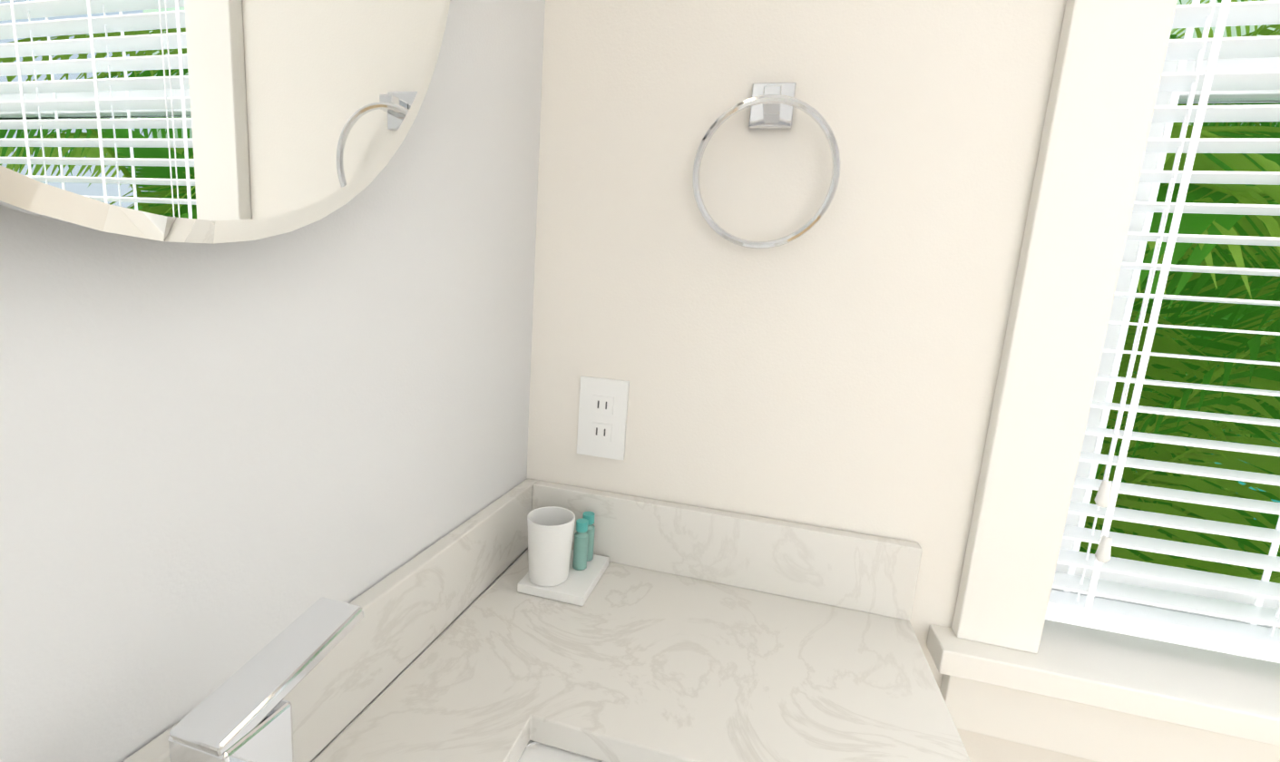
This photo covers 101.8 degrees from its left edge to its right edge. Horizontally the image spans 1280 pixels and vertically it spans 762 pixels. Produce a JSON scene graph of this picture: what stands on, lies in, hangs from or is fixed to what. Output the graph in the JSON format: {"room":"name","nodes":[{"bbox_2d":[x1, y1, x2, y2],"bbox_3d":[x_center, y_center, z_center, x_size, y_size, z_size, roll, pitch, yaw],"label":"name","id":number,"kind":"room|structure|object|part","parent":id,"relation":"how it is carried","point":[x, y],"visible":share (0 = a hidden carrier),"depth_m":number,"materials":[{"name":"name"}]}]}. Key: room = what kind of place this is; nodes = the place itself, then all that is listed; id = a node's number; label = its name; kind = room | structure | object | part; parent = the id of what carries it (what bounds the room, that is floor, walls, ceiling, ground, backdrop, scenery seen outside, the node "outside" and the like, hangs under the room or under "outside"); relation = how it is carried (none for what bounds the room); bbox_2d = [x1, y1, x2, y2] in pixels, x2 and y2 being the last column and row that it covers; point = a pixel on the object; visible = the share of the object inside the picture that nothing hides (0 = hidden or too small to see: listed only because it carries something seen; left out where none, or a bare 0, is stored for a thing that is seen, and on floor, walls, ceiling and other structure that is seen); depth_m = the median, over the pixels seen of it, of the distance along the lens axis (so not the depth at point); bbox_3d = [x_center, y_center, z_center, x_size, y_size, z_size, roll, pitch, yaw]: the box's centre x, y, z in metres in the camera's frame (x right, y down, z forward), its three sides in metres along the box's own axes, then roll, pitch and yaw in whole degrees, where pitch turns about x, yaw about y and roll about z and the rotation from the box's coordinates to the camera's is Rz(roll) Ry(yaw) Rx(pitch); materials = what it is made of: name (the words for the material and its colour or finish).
{"room":"bathroom","nodes":[
{"label":"bathroom","id":0,"kind":"room"},
{"bbox_2d":[0,0,545,761],"bbox_3d":[-0.264,-0.317,0.344,0.181,3.090,1.100,6,9,13],"label":"wall","id":1,"kind":"structure","parent":0,"point":[221,463],"depth_m":0.33,"materials":[{"name":"white paint"}]},
{"bbox_3d":[-0.226,-0.394,0.208,0.060,0.656,0.604,6,9,13],"label":"mirror","id":2,"kind":"part","parent":1,"relation":"part of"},
{"bbox_2d":[526,0,1096,761],"bbox_3d":[1.196,-0.232,0.478,2.720,3.090,0.150,6,9,13],"label":"wall","id":3,"kind":"structure","parent":0,"point":[836,365],"depth_m":0.67,"materials":[{"name":"white paint"}]},
{"bbox_2d":[576,375,629,460],"bbox_3d":[-0.055,0.054,0.754,0.072,0.116,0.008,6,9,13],"label":"electrical outlet","id":4,"kind":"object","parent":3,"relation":"attached to","point":[602,416],"visible":1,"depth_m":0.75,"materials":[{"name":"white plastic"}]},
{"bbox_2d":[692,82,840,248],"bbox_3d":[0.152,-0.263,0.633,0.173,0.200,0.054,6,9,13],"label":"towel ring","id":5,"kind":"object","parent":3,"relation":"attached to","point":[772,105],"visible":0.98,"depth_m":0.63,"materials":[{"name":"silver metal"}]},
{"bbox_2d":[926,0,1279,761],"bbox_3d":[0.992,-0.337,0.486,1.150,1.695,0.205,6,9,13],"label":"window","id":6,"kind":"structure","parent":3,"relation":"in","point":[1011,662],"depth_m":0.61,"materials":[{"name":"white paint"}]},
{"bbox_2d":[1045,0,1279,663],"bbox_3d":[0.982,-0.312,0.456,0.876,1.349,0.098,6,9,13],"label":"window blind","id":7,"kind":"object","parent":6,"relation":"attached to","point":[1251,639],"visible":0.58,"depth_m":0.61,"materials":[{"name":"white plastic"}]},
{"bbox_3d":[1.008,-0.310,0.567,0.900,1.413,0.050,6,9,13],"label":"window sash","id":8,"kind":"part","parent":6,"relation":"part of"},
{"bbox_3d":[-2.096,1.241,-0.227,8.440,0.060,3.520,6,9,13],"label":"floor","id":9,"kind":"structure","parent":0,"visible":0},
{"bbox_2d":[121,478,970,761],"bbox_3d":[-0.060,0.757,0.305,0.585,1.022,1.068,6,9,13],"label":"bathroom vanity","id":10,"kind":"object","parent":9,"relation":"on","point":[689,633],"visible":0.92,"depth_m":0.56,"materials":[{"name":"white stone"}]},
{"bbox_2d":[168,596,364,761],"bbox_3d":[-0.162,0.244,0.299,0.159,0.174,0.100,6,9,13],"label":"faucet","id":11,"kind":"object","parent":10,"relation":"on","point":[243,713],"visible":1,"depth_m":0.28,"materials":[{"name":"silver metal"}]},
{"bbox_2d":[517,506,609,605],"bbox_3d":[-0.099,0.222,0.706,0.091,0.098,0.111,6,9,13],"label":"bathroom accessory set","id":12,"kind":"object","parent":10,"relation":"on","point":[560,570],"visible":1,"depth_m":0.67,"materials":[{"name":"white ceramic"}]},
{"label":"outside","id":13,"kind":"structure","parent":0,"visible":0},
{"bbox_2d":[1078,0,1279,583],"bbox_3d":[1.439,1.059,2.732,7.558,10.670,3.613,6,9,13],"label":"palm","id":14,"kind":"object","parent":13,"point":[1235,375],"depth_m":1.48,"materials":[{"name":"green plant"}]},
{"bbox_2d":[1112,0,1279,519],"bbox_3d":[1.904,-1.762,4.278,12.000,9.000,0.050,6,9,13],"label":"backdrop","id":15,"kind":"structure","parent":13,"point":[1243,31],"depth_m":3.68,"materials":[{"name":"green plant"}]}
]}

